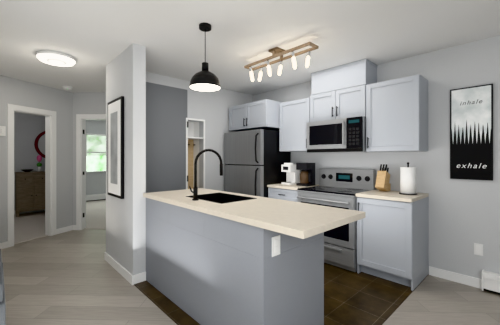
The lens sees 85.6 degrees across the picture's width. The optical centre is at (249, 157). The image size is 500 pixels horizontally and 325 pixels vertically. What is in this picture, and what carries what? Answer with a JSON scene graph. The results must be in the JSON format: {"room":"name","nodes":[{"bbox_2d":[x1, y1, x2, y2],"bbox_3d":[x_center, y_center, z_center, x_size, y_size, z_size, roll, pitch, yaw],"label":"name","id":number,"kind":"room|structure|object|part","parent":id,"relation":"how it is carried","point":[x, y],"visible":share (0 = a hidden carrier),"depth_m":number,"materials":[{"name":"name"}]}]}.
{"room":"kitchen","nodes":[
{"label":"kitchen","id":0,"kind":"room"},
{"bbox_2d":[14,112,44,210],"bbox_3d":[-6.378,0.060,5.455,3.730,2.500,0.120,0,0,-43],"label":"wall","id":1,"kind":"structure","parent":0,"point":[29,129],"depth_m":6.39,"materials":[{"name":"paint"}]},
{"bbox_2d":[14,209,44,213],"bbox_3d":[-6.288,1.262,5.447,3.610,0.095,0.013,0,0,-43],"label":"baseboard","id":2,"kind":"structure","parent":1,"relation":"attached to","point":[44,209],"depth_m":6.43,"materials":[{"name":"white"}]},
{"bbox_2d":[34,131,44,157],"bbox_3d":[-4.899,-0.330,6.736,0.750,0.750,0.034,0,0,-43],"label":"round wall mirror","id":3,"kind":"object","parent":1,"relation":"attached to","point":[39,143],"visible":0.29,"depth_m":6.55,"materials":[{"name":"red mirror"}]},
{"bbox_2d":[14,211,47,243],"bbox_3d":[-5.210,1.306,4.325,3.642,0.008,3.125,0,0,-43],"label":"floor","id":4,"kind":"structure","parent":0,"point":[29,226],"depth_m":5.13,"materials":[{"name":"beige carpet"}]},
{"bbox_2d":[15,171,44,216],"bbox_3d":[-5.062,0.812,6.304,0.634,0.980,0.438,0,0,-43],"label":"dresser","id":5,"kind":"object","parent":4,"relation":"on","point":[29,191],"visible":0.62,"depth_m":6.12,"materials":[{"name":"brown wood"}]},
{"bbox_2d":[37,155,41,171],"bbox_3d":[-4.987,0.125,6.392,0.100,0.390,0.100,0,0,-43],"label":"vase flowers","id":6,"kind":"object","parent":5,"relation":"on","point":[39,159],"visible":1,"depth_m":6.37,"materials":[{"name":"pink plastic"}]},
{"bbox_2d":[0,75,72,242],"bbox_3d":[-3.501,0.060,4.297,0.120,2.500,1.350,0,0,19],"label":"wall","id":7,"kind":"structure","parent":0,"point":[13,91],"depth_m":4.62,"materials":[{"name":"paint"}]},
{"bbox_2d":[0,126,5,135],"bbox_3d":[-3.562,-0.390,3.880,0.029,0.140,0.080,0,0,19],"label":"light switch","id":8,"kind":"object","parent":7,"relation":"attached to","point":[2,130],"visible":0.96,"depth_m":3.88,"materials":[{"name":"white plastic"}]},
{"bbox_2d":[0,104,105,248],"bbox_3d":[-2.831,0.258,4.332,1.369,2.105,1.845,0,0,19],"label":"door frame","id":9,"kind":"structure","parent":7,"relation":"attached to","point":[50,174],"depth_m":4.56,"materials":[{"name":"white wood"}]},
{"bbox_2d":[73,92,105,224],"bbox_3d":[-2.576,0.060,4.958,1.300,2.500,0.120,0,0,2],"label":"wall","id":10,"kind":"structure","parent":0,"point":[90,103],"depth_m":4.91,"materials":[{"name":"paint"}]},
{"bbox_2d":[84,200,105,228],"bbox_3d":[-2.881,1.306,7.009,3.288,0.008,4.409,0,0,-43],"label":"floor","id":11,"kind":"structure","parent":0,"point":[95,214],"depth_m":6.22,"materials":[{"name":"beige carpet"}]},
{"bbox_2d":[86,120,105,194],"bbox_3d":[-4.383,0.060,8.705,3.150,2.500,0.120,0,0,-43],"label":"wall","id":12,"kind":"structure","parent":0,"point":[95,182],"depth_m":8.29,"materials":[{"name":"paint"}]},
{"bbox_2d":[86,133,105,171],"bbox_3d":[-4.583,-0.155,8.407,1.010,1.170,0.080,0,0,-43],"label":"window","id":13,"kind":"structure","parent":12,"relation":"in","point":[102,149],"depth_m":8.28,"materials":[{"name":"white"}]},
{"bbox_2d":[86,193,105,200],"bbox_3d":[-4.574,1.202,8.390,1.160,0.193,0.073,0,0,-43],"label":"baseboard heater","id":14,"kind":"object","parent":12,"relation":"attached to","point":[93,197],"visible":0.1,"depth_m":8.23,"materials":[{"name":"white metal"}]},
{"bbox_2d":[106,43,145,274],"bbox_3d":[-1.488,0.060,3.187,0.134,2.500,0.945,0,0,-43],"label":"wall","id":15,"kind":"structure","parent":0,"point":[126,215],"depth_m":2.88,"materials":[{"name":"paint"}]},
{"bbox_2d":[108,96,123,198],"bbox_3d":[-1.575,-0.115,3.156,0.031,1.130,0.510,0,0,-43],"label":"framed picture","id":16,"kind":"object","parent":15,"relation":"attached to","point":[116,147],"visible":1,"depth_m":3.08,"materials":[{"name":"black"}]},
{"bbox_2d":[104,252,134,284],"bbox_3d":[-1.530,1.262,3.124,0.013,0.095,0.938,0,0,-43],"label":"baseboard","id":17,"kind":"structure","parent":15,"relation":"attached to","point":[130,278],"depth_m":3.04,"materials":[{"name":"white wood"}]},
{"bbox_2d":[146,72,252,192],"bbox_3d":[-0.922,0.060,4.421,2.382,2.500,0.324,0,0,-43],"label":"wall","id":18,"kind":"structure","parent":0,"point":[172,104],"depth_m":4.09,"materials":[{"name":"paint"}]},
{"bbox_2d":[186,118,204,188],"bbox_3d":[-0.955,0.296,4.363,0.346,1.828,0.324,0,0,-43],"label":"fittings","id":19,"kind":"object","parent":18,"relation":"attached to","point":[189,131],"visible":0.62,"depth_m":4.36,"materials":[{"name":"white wood"}]},
{"bbox_2d":[0,0,499,94],"bbox_3d":[-2.293,-1.240,3.311,7.900,0.100,11.300,0,0,-43],"label":"ceiling","id":20,"kind":"structure","parent":0,"point":[93,38],"depth_m":2.60,"materials":[{"name":"paint"}]},
{"bbox_2d":[36,50,75,65],"bbox_3d":[-2.269,-1.156,3.169,0.380,0.068,0.380,0,0,-43],"label":"light fixture","id":21,"kind":"object","parent":20,"relation":"attached to","point":[56,58],"visible":1,"depth_m":3.09,"materials":[{"name":"white glass"}]},
{"bbox_2d":[62,86,71,89],"bbox_3d":[-3.056,-1.168,4.516,0.144,0.044,0.144,0,0,-43],"label":"smoke detector","id":22,"kind":"object","parent":20,"relation":"attached to","point":[67,87],"visible":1,"depth_m":4.47,"materials":[{"name":"white plastic"}]},
{"bbox_2d":[190,23,219,91],"bbox_3d":[-0.403,-0.910,2.427,0.274,0.560,0.274,0,0,-43],"label":"pendant lamp","id":23,"kind":"object","parent":20,"relation":"hanging from","point":[205,80],"visible":1,"depth_m":2.39,"materials":[{"name":"black metal"}]},
{"bbox_2d":[244,42,318,80],"bbox_3d":[0.307,-1.054,2.985,0.170,0.269,0.940,0,0,-43],"label":"track light fixture","id":24,"kind":"object","parent":20,"relation":"attached to","point":[277,51],"visible":1,"depth_m":2.94,"materials":[{"name":"brown wood"}]},
{"bbox_2d":[311,59,376,94],"bbox_3d":[1.240,-1.035,3.616,0.332,0.306,0.772,0,0,-43],"label":"box","id":25,"kind":"object","parent":20,"relation":"hanging from","point":[357,73],"visible":0.79,"depth_m":3.43,"materials":[{"name":"grey paint"}]},
{"bbox_2d":[1,229,499,324],"bbox_3d":[-2.469,1.335,3.352,8.300,0.050,11.800,0,0,-43],"label":"floor","id":26,"kind":"structure","parent":0,"point":[72,277],"depth_m":2.57,"materials":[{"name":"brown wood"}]},
{"bbox_2d":[0,249,5,324],"bbox_3d":[-1.726,1.005,1.751,0.194,0.610,0.850,0,0,-43],"label":"bench","id":27,"kind":"object","parent":26,"relation":"on","point":[2,308],"visible":1,"depth_m":1.51,"materials":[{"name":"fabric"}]},
{"bbox_2d":[134,263,428,324],"bbox_3d":[0.119,1.308,3.220,2.512,0.004,2.860,0,0,-43],"label":"floor","id":28,"kind":"structure","parent":0,"point":[356,298],"depth_m":2.51,"materials":[{"name":"brown tile"}]},
{"bbox_2d":[143,196,323,324],"bbox_3d":[-0.272,0.861,2.483,0.672,0.897,1.742,0,0,-43],"label":"base cabinet","id":29,"kind":"object","parent":28,"relation":"on","point":[210,260],"depth_m":1.95,"materials":[{"name":"paint"}]},
{"bbox_2d":[143,188,218,203],"bbox_3d":[-0.689,0.393,2.922,0.727,0.040,0.532,0,0,-43],"label":"countertop","id":30,"kind":"structure","parent":29,"relation":"on","point":[162,197],"depth_m":2.76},
{"bbox_2d":[189,149,222,200],"bbox_3d":[-0.402,0.144,2.469,0.285,0.455,0.150,0,0,-43],"label":"faucet","id":31,"kind":"object","parent":29,"relation":"on","point":[195,192],"visible":1,"depth_m":2.38,"materials":[{"name":"black metal"}]},
{"bbox_2d":[272,235,279,256],"bbox_3d":[0.164,0.550,1.690,0.075,0.120,0.008,0,0,-43],"label":"outlet","id":32,"kind":"object","parent":29,"relation":"attached to","point":[275,245],"visible":1,"depth_m":1.69,"materials":[{"name":"white plastic"}]},
{"bbox_2d":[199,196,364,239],"bbox_3d":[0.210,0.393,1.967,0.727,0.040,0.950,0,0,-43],"label":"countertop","id":33,"kind":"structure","parent":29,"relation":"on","point":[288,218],"depth_m":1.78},
{"bbox_2d":[224,129,289,197],"bbox_3d":[0.089,0.443,4.479,0.771,1.735,0.863,0,0,-43],"label":"fridge","id":34,"kind":"object","parent":28,"relation":"on","point":[255,160],"visible":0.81,"depth_m":4.17,"materials":[{"name":"black"}]},
{"bbox_2d":[267,183,318,201],"bbox_3d":[0.665,0.855,4.023,0.613,0.911,0.569,0,0,-43],"label":"base cabinet","id":35,"kind":"object","parent":28,"relation":"on","point":[283,192],"visible":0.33,"depth_m":3.83,"materials":[{"name":"grey paint"}]},
{"bbox_2d":[281,163,299,184],"bbox_3d":[0.621,0.236,4.125,0.242,0.324,0.170,0,0,-43],"label":"coffee maker","id":36,"kind":"object","parent":35,"relation":"on","point":[292,174],"visible":0.98,"depth_m":4.07,"materials":[{"name":"white plastic"}]},
{"bbox_2d":[296,163,314,185],"bbox_3d":[0.814,0.233,3.905,0.220,0.328,0.195,0,0,-43],"label":"coffee maker","id":37,"kind":"object","parent":35,"relation":"on","point":[307,175],"visible":1,"depth_m":3.84,"materials":[{"name":"grey plastic"}]},
{"bbox_2d":[297,168,375,271],"bbox_3d":[1.093,0.730,3.491,0.662,1.160,0.780,0,0,-43],"label":"range","id":38,"kind":"object","parent":28,"relation":"on","point":[338,188],"visible":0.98,"depth_m":3.27,"materials":[{"name":"silver metal"}]},
{"bbox_2d":[356,189,428,290],"bbox_3d":[1.595,0.855,3.035,0.613,0.911,0.563,0,0,-43],"label":"base cabinet","id":39,"kind":"object","parent":28,"relation":"on","point":[392,235],"visible":0.83,"depth_m":2.83,"materials":[{"name":"grey paint"}]},
{"bbox_2d":[375,164,390,190],"bbox_3d":[1.590,0.237,3.232,0.214,0.321,0.100,0,0,-43],"label":"knife block","id":40,"kind":"object","parent":39,"relation":"on","point":[383,180],"visible":1,"depth_m":3.20,"materials":[{"name":"brown wood"}]},
{"bbox_2d":[399,162,416,194],"bbox_3d":[1.743,0.222,2.977,0.176,0.352,0.176,0,0,-43],"label":"paper towel holder","id":41,"kind":"object","parent":39,"relation":"on","point":[407,180],"visible":1,"depth_m":2.92,"materials":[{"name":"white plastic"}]},
{"bbox_2d":[253,35,499,278],"bbox_3d":[1.831,0.060,3.321,0.120,2.500,5.300,0,0,-43],"label":"wall","id":42,"kind":"structure","parent":0,"point":[464,215],"depth_m":2.92,"materials":[{"name":"paint"}]},
{"bbox_2d":[229,99,282,131],"bbox_3d":[0.154,-0.675,4.540,0.648,0.410,0.885,0,0,-43],"label":"upper cabinet","id":43,"kind":"object","parent":42,"relation":"attached to","point":[261,114],"visible":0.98,"depth_m":4.22,"materials":[{"name":"grey paint"}]},
{"bbox_2d":[279,98,309,151],"bbox_3d":[0.757,-0.478,4.103,0.368,0.753,0.559,0,0,-43],"label":"upper cabinet","id":44,"kind":"object","parent":42,"relation":"attached to","point":[294,117],"visible":0.67,"depth_m":4.01,"materials":[{"name":"grey paint"}]},
{"bbox_2d":[310,85,365,121],"bbox_3d":[1.220,-0.688,3.611,0.368,0.384,0.784,0,0,-43],"label":"upper cabinet","id":45,"kind":"object","parent":42,"relation":"attached to","point":[350,102],"visible":0.81,"depth_m":3.47,"materials":[{"name":"grey paint"}]},
{"bbox_2d":[307,116,365,152],"bbox_3d":[1.188,-0.284,3.580,0.458,0.418,0.780,0,0,-43],"label":"microwave","id":46,"kind":"object","parent":45,"relation":"attached to","point":[345,135],"visible":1,"depth_m":3.40,"materials":[{"name":"silver metal"}]},
{"bbox_2d":[366,74,427,151],"bbox_3d":[1.683,-0.475,3.120,0.368,0.800,0.560,0,0,-43],"label":"upper cabinet","id":47,"kind":"object","parent":42,"relation":"attached to","point":[396,115],"visible":1,"depth_m":2.99,"materials":[{"name":"grey paint"}]},
{"bbox_2d":[429,266,481,288],"bbox_3d":[2.167,1.262,2.869,0.013,0.095,0.452,0,0,-43],"label":"baseboard","id":48,"kind":"structure","parent":42,"relation":"attached to","point":[448,275],"depth_m":2.85,"materials":[{"name":"white wood"}]},
{"bbox_2d":[450,84,492,180],"bbox_3d":[2.255,-0.253,2.759,0.030,0.945,0.340,0,0,-43],"label":"picture","id":49,"kind":"object","parent":42,"relation":"attached to","point":[471,133],"depth_m":2.74,"materials":[{"name":"black paper"}]},
{"bbox_3d":[2.249,0.077,2.745,0.001,0.052,0.239,0,0,-43],"label":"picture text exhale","id":50,"kind":"part","parent":49,"relation":"part of","materials":[{"name":"white paper"}]},
{"bbox_2d":[474,243,482,255],"bbox_3d":[2.305,0.922,2.723,0.007,0.115,0.070,0,0,-43],"label":"outlet","id":51,"kind":"object","parent":42,"relation":"attached to","point":[478,249],"visible":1,"depth_m":2.72,"materials":[{"name":"white plastic"}]},
{"bbox_2d":[482,270,499,294],"bbox_3d":[2.792,1.206,2.150,0.083,0.183,1.438,0,0,-43],"label":"baseboard heater","id":52,"kind":"object","parent":42,"relation":"attached to","point":[490,281],"visible":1,"depth_m":2.60,"materials":[{"name":"white metal"}]},
{"label":"outside","id":53,"kind":"structure","parent":0,"visible":0},
{"bbox_2d":[87,135,105,170],"bbox_3d":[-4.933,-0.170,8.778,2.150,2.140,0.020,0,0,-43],"label":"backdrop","id":54,"kind":"structure","parent":53,"point":[96,163],"depth_m":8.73,"materials":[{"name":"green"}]}
]}

